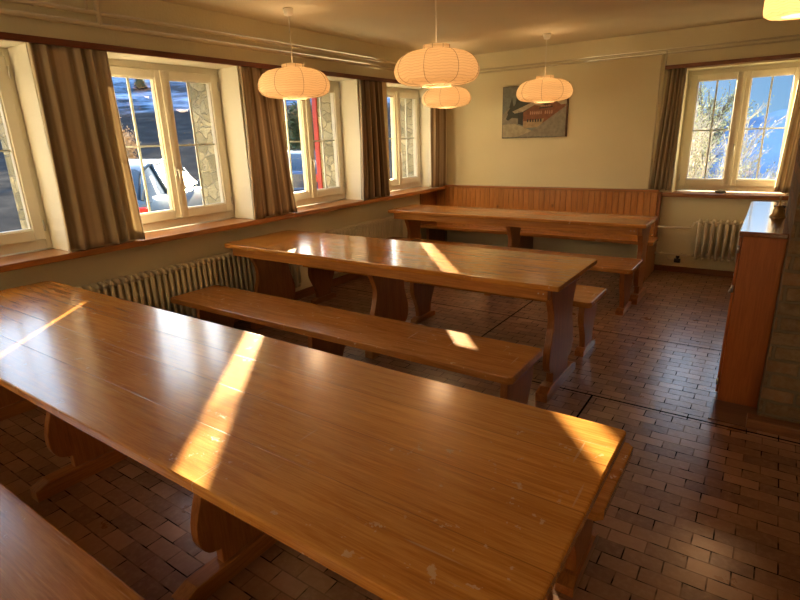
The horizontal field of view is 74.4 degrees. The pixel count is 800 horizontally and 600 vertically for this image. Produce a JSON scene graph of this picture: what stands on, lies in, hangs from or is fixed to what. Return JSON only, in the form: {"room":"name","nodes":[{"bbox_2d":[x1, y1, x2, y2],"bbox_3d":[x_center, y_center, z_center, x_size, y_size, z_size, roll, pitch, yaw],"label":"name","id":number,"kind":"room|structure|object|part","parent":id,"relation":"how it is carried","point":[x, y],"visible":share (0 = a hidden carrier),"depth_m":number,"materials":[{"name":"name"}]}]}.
{"room":"eatery","nodes":[
{"label":"eatery","id":0,"kind":"room"},
{"bbox_2d":[0,0,446,315],"bbox_3d":[-2.029,-0.923,4.014,0.640,3.800,10.300,10,20,33],"label":"wall","id":1,"kind":"structure","parent":0,"point":[81,271],"depth_m":4.25,"materials":[{"name":"beige paint"}]},
{"bbox_2d":[0,48,52,255],"bbox_3d":[-2.659,-0.803,2.958,0.141,1.228,1.070,10,20,33],"label":"window","id":2,"kind":"structure","parent":1,"relation":"in","point":[37,235],"depth_m":3.34,"materials":[{"name":"beige paint"}]},
{"bbox_2d":[0,40,67,250],"bbox_3d":[-2.560,-0.785,2.892,0.250,1.235,1.070,10,20,33],"label":"trim","id":3,"kind":"structure","parent":1,"relation":"attached to","point":[18,53],"depth_m":3.28,"materials":[{"name":"paint"}]},
{"bbox_2d":[26,42,144,251],"bbox_3d":[-2.000,-0.962,3.393,0.069,1.243,0.515,10,20,33],"label":"curtain","id":4,"kind":"object","parent":1,"relation":"hanging from","point":[97,197],"visible":0.98,"depth_m":3.38,"materials":[{"name":"brown fabric"}]},
{"bbox_2d":[108,58,234,231],"bbox_3d":[-1.801,-1.195,4.149,0.141,1.228,1.070,10,20,33],"label":"window","id":5,"kind":"structure","parent":1,"relation":"in","point":[179,213],"depth_m":4.19,"materials":[{"name":"beige paint"}]},
{"bbox_3d":[-1.957,-1.140,3.960,0.067,1.113,0.496,10,20,33],"label":"sash","id":6,"kind":"part","parent":5,"relation":"part of","materials":[{"name":"beige paint"}]},
{"bbox_3d":[-1.754,-0.991,4.183,0.042,0.126,0.022,10,20,33],"label":"handle","id":7,"kind":"part","parent":5,"relation":"part of","materials":[{"name":"metal"}]},
{"bbox_3d":[-1.673,-1.270,4.353,0.067,1.113,0.496,10,20,33],"label":"sash","id":8,"kind":"part","parent":5,"relation":"part of","materials":[{"name":"beige paint"}]},
{"bbox_2d":[107,52,253,218],"bbox_3d":[-1.701,-1.177,4.084,0.250,1.235,1.070,10,20,33],"label":"trim","id":9,"kind":"structure","parent":1,"relation":"attached to","point":[227,74],"depth_m":4.45,"materials":[{"name":"paint"}]},
{"bbox_2d":[77,251,301,317],"bbox_3d":[-1.804,-0.015,4.107,0.121,0.499,2.820,10,20,33],"label":"radiator","id":10,"kind":"object","parent":1,"relation":"attached to","point":[111,284],"visible":0.33,"depth_m":4.13,"materials":[{"name":"metal"}]},
{"bbox_2d":[0,0,394,70],"bbox_3d":[-1.921,-1.833,3.299,0.066,0.246,8.930,10,20,33],"label":"pipe","id":11,"kind":"object","parent":1,"relation":"attached to","point":[98,24],"visible":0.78,"depth_m":3.60,"materials":[{"name":"beige metal"}]},
{"bbox_2d":[2,0,396,63],"bbox_3d":[-1.923,-1.866,3.289,0.064,0.177,8.930,10,20,33],"label":"pipe","id":12,"kind":"object","parent":1,"relation":"attached to","point":[28,2],"visible":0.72,"depth_m":3.72,"materials":[{"name":"beige metal"}]},
{"bbox_2d":[0,32,400,83],"bbox_3d":[-1.901,-1.611,3.376,0.074,0.038,8.978,10,20,33],"label":"trim","id":13,"kind":"structure","parent":1,"relation":"attached to","point":[3,35],"depth_m":3.58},
{"bbox_2d":[0,186,445,272],"bbox_3d":[-1.973,-0.419,3.820,0.304,0.040,8.978,10,20,33],"label":"window sill","id":14,"kind":"structure","parent":1,"relation":"attached to","point":[31,259],"depth_m":4.10,"materials":[{"name":"brown wood"}]},
{"bbox_2d":[239,66,297,218],"bbox_3d":[-1.140,-1.356,4.590,0.064,1.243,0.537,10,20,33],"label":"curtain","id":15,"kind":"object","parent":1,"relation":"hanging from","point":[272,193],"visible":0.89,"depth_m":4.57,"materials":[{"name":"brown fabric"}]},
{"bbox_2d":[235,274,362,321],"bbox_3d":[-1.963,0.375,4.063,0.018,0.084,8.980,10,20,33],"label":"baseboard","id":16,"kind":"structure","parent":1,"relation":"attached to","point":[308,291],"depth_m":5.75,"materials":[{"name":"brown wood"}]},
{"bbox_2d":[284,81,345,206],"bbox_3d":[-0.931,-1.593,5.356,0.141,1.228,1.070,10,20,33],"label":"window","id":17,"kind":"structure","parent":1,"relation":"in","point":[311,195],"depth_m":5.48,"materials":[{"name":"beige paint"}]},
{"bbox_3d":[-1.087,-1.537,5.167,0.067,1.113,0.496,10,20,33],"label":"sash","id":18,"kind":"part","parent":17,"relation":"part of","materials":[{"name":"beige paint"}]},
{"bbox_3d":[-0.803,-1.667,5.560,0.067,1.113,0.496,10,20,33],"label":"sash","id":19,"kind":"part","parent":17,"relation":"part of","materials":[{"name":"beige paint"}]},
{"bbox_2d":[311,97,322,188],"bbox_3d":[-0.932,-1.755,5.952,0.060,1.190,0.022,10,20,33],"label":"strip","id":20,"kind":"object","parent":1,"relation":"attached to","point":[314,100],"visible":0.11,"depth_m":5.94,"materials":[{"name":"red paint"}]},
{"bbox_2d":[283,76,362,199],"bbox_3d":[-0.831,-1.574,5.291,0.250,1.235,1.070,10,20,33],"label":"trim","id":21,"kind":"structure","parent":1,"relation":"attached to","point":[349,111],"depth_m":5.69,"materials":[{"name":"paint"}]},
{"bbox_2d":[325,215,402,274],"bbox_3d":[-0.373,-0.664,6.095,0.121,0.489,1.370,10,20,33],"label":"radiator","id":22,"kind":"object","parent":1,"relation":"attached to","point":[373,228],"visible":0.47,"depth_m":6.12,"materials":[{"name":"metal"}]},
{"bbox_2d":[359,80,389,199],"bbox_3d":[-0.280,-1.749,5.783,0.065,1.243,0.546,10,20,33],"label":"curtain","id":23,"kind":"object","parent":1,"relation":"hanging from","point":[373,152],"visible":0.99,"depth_m":5.75,"materials":[{"name":"brown fabric"}]},
{"bbox_2d":[387,87,420,190],"bbox_3d":[-0.033,-2.003,6.603,0.141,1.228,1.070,10,20,33],"label":"window","id":24,"kind":"structure","parent":1,"relation":"in","point":[397,183],"depth_m":6.69,"materials":[{"name":"beige paint"}]},
{"bbox_3d":[-0.189,-1.948,6.413,0.067,1.113,0.496,10,20,33],"label":"sash","id":25,"kind":"part","parent":24,"relation":"part of","materials":[{"name":"beige paint"}]},
{"bbox_3d":[0.095,-2.077,6.806,0.067,1.113,0.496,10,20,33],"label":"sash","id":26,"kind":"part","parent":24,"relation":"part of","materials":[{"name":"beige paint"}]},
{"bbox_2d":[386,83,429,186],"bbox_3d":[0.067,-1.984,6.537,0.250,1.235,1.070,10,20,33],"label":"trim","id":27,"kind":"structure","parent":1,"relation":"attached to","point":[423,110],"depth_m":6.96,"materials":[{"name":"paint"}]},
{"bbox_2d":[429,88,445,187],"bbox_3d":[0.492,-2.103,6.857,0.062,1.243,0.420,10,20,33],"label":"curtain","id":28,"kind":"object","parent":1,"relation":"hanging from","point":[437,117],"visible":0.83,"depth_m":6.87,"materials":[{"name":"brown fabric"}]},
{"bbox_2d":[0,270,799,599],"bbox_3d":[0.646,0.879,2.488,6.450,0.120,9.200,10,20,33],"label":"floor","id":29,"kind":"structure","parent":0,"point":[701,508],"depth_m":2.48,"materials":[{"name":"tile"}]},
{"bbox_2d":[0,483,144,599],"bbox_3d":[-1.396,0.914,1.659,2.600,0.425,0.434,10,20,33],"label":"bench","id":30,"kind":"object","parent":29,"relation":"on","point":[38,561],"visible":1,"depth_m":1.46,"materials":[{"name":"brown wood"}]},
{"bbox_2d":[0,281,625,599],"bbox_3d":[-1.001,0.574,2.175,3.420,0.750,0.786,10,20,33],"label":"dining table","id":31,"kind":"object","parent":29,"relation":"on","point":[401,485],"visible":1,"depth_m":1.47,"materials":[{"name":"brown wood"}]},
{"bbox_2d":[171,285,541,403],"bbox_3d":[-0.489,0.324,3.493,2.780,0.425,0.431,10,20,33],"label":"bench","id":32,"kind":"object","parent":29,"relation":"on","point":[327,329],"visible":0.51,"depth_m":3.14,"materials":[{"name":"brown wood"}]},
{"bbox_3d":[-1.405,0.165,4.100,0.040,0.332,0.350,10,20,33],"label":"leg","id":33,"kind":"part","parent":32,"relation":"part of","materials":[{"name":"brown wood"}]},
{"bbox_3d":[-0.464,0.325,3.476,0.040,0.332,0.350,10,20,33],"label":"leg","id":34,"kind":"part","parent":32,"relation":"part of","materials":[{"name":"brown wood"}]},
{"bbox_3d":[0.612,0.508,2.761,0.040,0.332,0.350,10,20,33],"label":"leg","id":35,"kind":"part","parent":32,"relation":"part of","materials":[{"name":"brown wood"}]},
{"bbox_2d":[224,230,596,402],"bbox_3d":[-0.087,-0.005,3.972,2.806,0.750,0.753,10,20,33],"label":"dining table","id":36,"kind":"object","parent":29,"relation":"on","point":[387,263],"visible":0.84,"depth_m":3.54,"materials":[{"name":"brown wood"}]},
{"bbox_2d":[303,266,606,356],"bbox_3d":[0.298,-0.021,4.537,2.717,0.425,0.427,10,20,33],"label":"bench","id":37,"kind":"object","parent":29,"relation":"on","point":[586,298],"visible":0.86,"depth_m":4.34,"materials":[{"name":"brown wood"}]},
{"bbox_3d":[-0.773,-0.207,5.248,0.040,0.332,0.346,10,20,33],"label":"leg","id":38,"kind":"part","parent":37,"relation":"part of","materials":[{"name":"brown wood"}]},
{"bbox_3d":[0.200,-0.041,4.601,0.040,0.332,0.346,10,20,33],"label":"leg","id":39,"kind":"part","parent":37,"relation":"part of","materials":[{"name":"brown wood"}]},
{"bbox_3d":[0.292,-0.204,4.481,2.717,0.042,0.427,10,20,33],"label":"seat","id":40,"kind":"part","parent":37,"relation":"part of","materials":[{"name":"brown wood"}]},
{"bbox_3d":[1.359,0.157,3.831,0.040,0.332,0.346,10,20,33],"label":"leg","id":41,"kind":"part","parent":37,"relation":"part of","materials":[{"name":"brown wood"}]},
{"bbox_2d":[386,237,642,315],"bbox_3d":[0.927,-0.298,5.375,2.758,0.425,0.460,10,20,33],"label":"bench","id":42,"kind":"object","parent":29,"relation":"on","point":[626,267],"visible":0.34,"depth_m":4.71,"materials":[{"name":"brown wood"}]},
{"bbox_3d":[0.921,-0.481,5.319,2.758,0.042,0.460,10,20,33],"label":"seat","id":43,"kind":"part","parent":42,"relation":"part of","materials":[{"name":"brown wood"}]},
{"bbox_3d":[1.996,-0.119,4.664,0.040,0.332,0.379,10,20,33],"label":"leg","id":44,"kind":"part","parent":42,"relation":"part of","materials":[{"name":"brown wood"}]},
{"bbox_2d":[388,204,657,304],"bbox_3d":[1.158,-0.555,5.637,2.761,0.750,0.580,10,20,33],"label":"dining table","id":45,"kind":"object","parent":29,"relation":"on","point":[513,220],"visible":0.77,"depth_m":5.23,"materials":[{"name":"brown wood"}]},
{"bbox_2d":[420,185,662,280],"bbox_3d":[1.579,-0.900,6.446,2.888,0.909,0.564,10,20,33],"label":"bench","id":46,"kind":"object","parent":29,"relation":"on","point":[645,202],"visible":0.59,"depth_m":6.34,"materials":[{"name":"brown wood"}]},
{"bbox_3d":[1.559,-0.840,6.423,2.880,0.040,0.474,10,20,33],"label":"seat","id":47,"kind":"part","parent":46,"relation":"part of","materials":[{"name":"brown wood"}]},
{"bbox_3d":[1.663,-1.150,6.574,2.800,0.456,0.030,10,20,33],"label":"backrest","id":48,"kind":"part","parent":46,"relation":"part of","materials":[{"name":"brown wood"}]},
{"bbox_3d":[1.712,-1.371,6.463,2.680,0.028,0.065,10,20,33],"label":"rail","id":49,"kind":"part","parent":46,"relation":"part of","materials":[{"name":"brown wood"}]},
{"bbox_3d":[2.726,-0.697,5.705,0.032,0.881,0.535,10,20,33],"label":"panel","id":50,"kind":"part","parent":46,"relation":"part of","materials":[{"name":"brown wood"}]},
{"bbox_2d":[555,442,632,597],"bbox_3d":[-0.513,0.577,2.669,3.054,0.425,0.444,10,20,33],"label":"bench","id":51,"kind":"object","parent":29,"relation":"on","point":[573,569],"visible":0.19,"depth_m":1.84,"materials":[{"name":"brown wood"}]},
{"bbox_3d":[0.652,0.772,1.894,0.040,0.332,0.363,10,20,33],"label":"leg","id":52,"kind":"part","parent":51,"relation":"part of","materials":[{"name":"brown wood"}]},
{"bbox_3d":[-0.519,0.394,2.613,3.054,0.042,0.444,10,20,33],"label":"seat","id":53,"kind":"part","parent":51,"relation":"part of","materials":[{"name":"brown wood"}]},
{"bbox_2d":[715,201,788,407],"bbox_3d":[2.312,-0.062,3.471,0.241,0.999,1.448,10,20,33],"label":"base cabinet","id":54,"kind":"object","parent":29,"relation":"on","point":[761,248],"visible":0.98,"depth_m":2.91,"materials":[{"name":"brown wood"}]},
{"bbox_3d":[1.978,0.040,3.148,0.015,0.915,0.470,10,20,33],"label":"door","id":55,"kind":"part","parent":54,"relation":"part of","materials":[{"name":"brown wood"}]},
{"bbox_2d":[769,196,785,217],"bbox_3d":[2.299,-0.565,3.195,0.088,0.124,0.088,10,20,33],"label":"bell","id":56,"kind":"object","parent":54,"relation":"on","point":[778,212],"visible":1,"depth_m":3.18,"materials":[{"name":"gold metal"}]},
{"bbox_2d":[160,0,764,54],"bbox_3d":[0.517,-1.707,1.858,7.100,0.200,9.800,10,20,33],"label":"ceiling","id":57,"kind":"structure","parent":0,"point":[477,27],"depth_m":4.55,"materials":[{"name":"white paint"}]},
{"bbox_2d":[258,7,329,99],"bbox_3d":[-0.839,-1.899,4.085,0.561,0.642,0.561,10,20,33],"label":"pendant lamp","id":58,"kind":"object","parent":57,"relation":"hanging from","point":[292,81],"visible":1,"depth_m":3.96,"materials":[{"name":"paper"}]},
{"bbox_3d":[-0.841,-1.987,4.059,0.005,0.390,0.005,2,17,12],"label":"cord","id":59,"kind":"part","parent":58,"relation":"part of","materials":[{"name":"white plastic"}]},
{"bbox_3d":[-0.832,-1.713,4.142,0.561,0.250,0.561,10,20,33],"label":"lamp shade","id":60,"kind":"part","parent":58,"relation":"part of","materials":[{"name":"paper"}]},
{"bbox_2d":[394,0,479,87],"bbox_3d":[0.234,-1.725,3.414,0.561,0.642,0.561,10,20,33],"label":"pendant lamp","id":61,"kind":"object","parent":57,"relation":"hanging from","point":[436,65],"visible":1,"depth_m":3.28,"materials":[{"name":"paper"}]},
{"bbox_3d":[0.240,-1.539,3.471,0.561,0.250,0.561,10,20,33],"label":"lamp shade","id":62,"kind":"part","parent":61,"relation":"part of","materials":[{"name":"paper"}]},
{"bbox_2d":[422,86,470,108],"bbox_3d":[0.524,-2.507,5.953,0.561,0.642,0.561,10,20,33],"label":"pendant lamp","id":63,"kind":"object","parent":57,"relation":"hanging from","point":[449,97],"visible":0.88,"depth_m":5.81,"materials":[{"name":"paper"}]},
{"bbox_2d":[516,33,572,102],"bbox_3d":[1.468,-2.337,5.328,0.561,0.642,0.561,10,20,33],"label":"pendant lamp","id":64,"kind":"object","parent":57,"relation":"hanging from","point":[545,88],"visible":1,"depth_m":5.20,"materials":[{"name":"paper"}]},
{"bbox_3d":[1.475,-2.151,5.385,0.561,0.250,0.561,10,20,33],"label":"lamp shade","id":65,"kind":"part","parent":64,"relation":"part of","materials":[{"name":"paper"}]},
{"bbox_2d":[763,0,799,20],"bbox_3d":[2.714,-2.067,3.575,0.400,0.252,0.400,10,20,33],"label":"ceiling lamp","id":66,"kind":"object","parent":57,"relation":"attached to","point":[774,10],"visible":1,"depth_m":3.56,"materials":[{"name":"paper"}]},
{"bbox_2d":[445,18,799,270],"bbox_3d":[3.411,-1.608,5.674,6.880,3.800,0.600,10,20,33],"label":"wall","id":67,"kind":"structure","parent":0,"point":[608,142],"depth_m":5.96,"materials":[{"name":"beige paint"}]},
{"bbox_2d":[502,86,568,137],"bbox_3d":[1.616,-2.269,6.347,0.813,0.601,0.028,10,20,33],"label":"wall picture","id":68,"kind":"object","parent":67,"relation":"attached to","point":[520,119],"visible":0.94,"depth_m":6.38,"materials":[{"name":"multicoloured paper"}]},
{"bbox_2d":[479,39,799,187],"bbox_3d":[2.791,-1.889,5.626,5.130,1.375,0.030,10,20,33],"label":"pipe","id":69,"kind":"object","parent":67,"relation":"attached to","point":[662,54],"visible":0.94,"depth_m":5.59,"materials":[{"name":"beige metal"}]},
{"bbox_2d":[479,34,799,188],"bbox_3d":[2.790,-1.907,5.621,5.130,1.411,0.030,10,20,33],"label":"pipe","id":70,"kind":"object","parent":67,"relation":"attached to","point":[666,50],"visible":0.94,"depth_m":5.55,"materials":[{"name":"beige metal"}]},
{"bbox_2d":[649,68,686,189],"bbox_3d":[2.840,-1.797,5.598,0.239,1.244,0.058,10,20,33],"label":"curtain","id":71,"kind":"object","parent":67,"relation":"hanging from","point":[666,147],"visible":1,"depth_m":5.59,"materials":[{"name":"brown fabric"}]},
{"bbox_2d":[655,222,694,262],"bbox_3d":[3.016,-0.647,5.813,0.385,0.455,0.124,10,20,33],"label":"pipe","id":72,"kind":"object","parent":67,"relation":"attached to","point":[676,260],"visible":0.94,"depth_m":5.78,"materials":[{"name":"beige metal"}]},
{"bbox_2d":[654,264,733,277],"bbox_3d":[4.336,-0.137,5.097,3.510,0.065,0.018,10,20,33],"label":"baseboard","id":73,"kind":"structure","parent":67,"relation":"attached to","point":[701,271],"depth_m":5.81,"materials":[{"name":"brown wood"}]},
{"bbox_2d":[691,219,743,262],"bbox_3d":[3.533,-0.596,5.436,0.893,0.449,0.156,10,20,33],"label":"radiator","id":74,"kind":"object","parent":67,"relation":"attached to","point":[709,256],"visible":0.43,"depth_m":5.51,"materials":[{"name":"metal"}]},
{"bbox_2d":[662,191,788,199],"bbox_3d":[3.923,-1.015,5.209,2.560,0.042,0.255,10,20,33],"label":"windowsill","id":75,"kind":"structure","parent":67,"relation":"attached to","point":[692,194],"depth_m":5.46,"materials":[{"name":"brown wood"}]},
{"bbox_2d":[665,53,799,69],"bbox_3d":[3.813,-2.221,4.751,2.578,0.037,0.074,10,20,33],"label":"trim","id":76,"kind":"structure","parent":67,"relation":"attached to","point":[795,55],"depth_m":5.09,"materials":[{"name":"brown wood"}]},
{"bbox_2d":[675,62,799,191],"bbox_3d":[3.477,-1.747,5.446,1.020,1.225,0.141,10,20,33],"label":"window","id":77,"kind":"structure","parent":67,"relation":"in","point":[744,76],"depth_m":5.46,"materials":[{"name":"beige paint"}]},
{"bbox_3d":[3.290,-1.788,5.589,0.471,1.131,0.067,10,20,33],"label":"sash","id":78,"kind":"part","parent":77,"relation":"part of","materials":[{"name":"beige paint"}]},
{"bbox_3d":[3.683,-1.721,5.327,0.471,1.131,0.067,10,20,33],"label":"sash","id":79,"kind":"part","parent":77,"relation":"part of","materials":[{"name":"beige paint"}]},
{"bbox_2d":[774,75,799,192],"bbox_3d":[3.899,-1.617,4.895,0.537,1.244,0.056,10,20,33],"label":"curtain","id":80,"kind":"object","parent":67,"relation":"hanging from","point":[785,172],"visible":0.84,"depth_m":5.07,"materials":[{"name":"brown fabric"}]},
{"bbox_2d":[757,137,799,423],"bbox_3d":[3.278,-0.547,2.387,2.400,2.500,1.450,10,20,33],"label":"brick wall","id":81,"kind":"structure","parent":0,"point":[779,394],"depth_m":2.69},
{"bbox_2d":[708,399,756,426],"bbox_3d":[1.861,0.633,2.947,0.220,0.006,0.258,10,20,33],"label":"trim","id":82,"kind":"structure","parent":81,"relation":"attached to","point":[723,411],"depth_m":2.95,"materials":[{"name":"brown wood"}]},
{"bbox_2d":[746,413,799,439],"bbox_3d":[2.865,0.815,2.156,2.445,0.055,0.078,10,20,33],"label":"baseboard","id":83,"kind":"structure","parent":81,"relation":"attached to","point":[753,421],"depth_m":2.74,"materials":[{"name":"brown wood"}]},
{"label":"outside","id":84,"kind":"structure","parent":0,"visible":0},
{"bbox_2d":[0,77,392,231],"bbox_3d":[-1.513,-0.676,62.736,328.550,87.986,303.006,10,20,33],"label":"outdoor scenery","id":85,"kind":"structure","parent":84,"point":[142,99],"depth_m":47.21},
{"bbox_2d":[122,124,140,158],"bbox_3d":[-6.697,-2.897,11.327,2.061,2.667,3.757,-8,18,-18],"label":"dry bush","id":86,"kind":"object","parent":85,"relation":"on","point":[126,135],"visible":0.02,"depth_m":12.32,"materials":[{"name":"orange plant"}]},
{"bbox_2d":[133,79,148,88],"bbox_3d":[-35.105,-30.696,70.627,2.061,4.815,2.153,7,19,28],"label":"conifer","id":87,"kind":"object","parent":85,"relation":"on","point":[140,83],"visible":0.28,"depth_m":70.74,"materials":[{"name":"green plant"}]},
{"bbox_2d":[128,159,202,212],"bbox_3d":[-4.292,-1.623,8.733,1.813,1.563,4.210,-4,17,-7],"label":"car","id":88,"kind":"object","parent":85,"relation":"on","point":[153,168],"visible":0.19,"depth_m":7.59,"materials":[{"name":"silver metal"}]},
{"bbox_2d":[139,207,147,212],"bbox_3d":[-3.382,-1.128,6.919,0.176,0.180,0.150,-4,17,-7],"label":"tail light","id":89,"kind":"object","parent":88,"relation":"attached to","point":[142,209],"depth_m":6.84,"materials":[{"name":"red plastic"}]},
{"bbox_2d":[285,102,314,150],"bbox_3d":[-3.707,-5.034,17.867,2.264,3.148,2.599,12,22,39],"label":"leafy tree","id":90,"kind":"object","parent":85,"relation":"on","point":[293,121],"visible":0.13,"depth_m":17.26,"materials":[{"name":"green plant"}]},
{"bbox_2d":[287,149,317,191],"bbox_3d":[-2.967,-3.438,14.530,2.060,1.563,4.210,-4,17,-6],"label":"car","id":91,"kind":"object","parent":85,"relation":"on","point":[296,155],"visible":0.02,"depth_m":12.70,"materials":[{"name":"blue paint"}]},
{"bbox_2d":[690,81,756,177],"bbox_3d":[8.330,-3.949,16.313,3.759,7.007,4.968,6,19,25],"label":"conifer","id":92,"kind":"object","parent":85,"relation":"on","point":[730,100],"visible":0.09,"depth_m":14.75,"materials":[{"name":"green plant"}]},
{"bbox_2d":[688,95,786,178],"bbox_3d":[5.249,-1.926,10.776,3.844,4.545,4.607,-2,17,-2],"label":"bush","id":93,"kind":"object","parent":85,"relation":"on","point":[695,145],"visible":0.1,"depth_m":9.51,"materials":[{"name":"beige plant"}]},
{"bbox_2d":[709,157,776,178],"bbox_3d":[8.399,-1.642,13.348,2.552,3.682,3.551,14,23,41],"label":"bush","id":94,"kind":"object","parent":85,"relation":"on","point":[768,157],"visible":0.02,"depth_m":13.63,"materials":[{"name":"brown plant"}]},
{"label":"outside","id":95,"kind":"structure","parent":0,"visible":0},
{"bbox_2d":[697,106,787,178],"bbox_3d":[187.175,-69.521,263.859,517.156,90.083,179.035,10,20,33],"label":"ridge","id":96,"kind":"object","parent":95,"point":[775,138],"visible":0.03,"depth_m":315.18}
]}

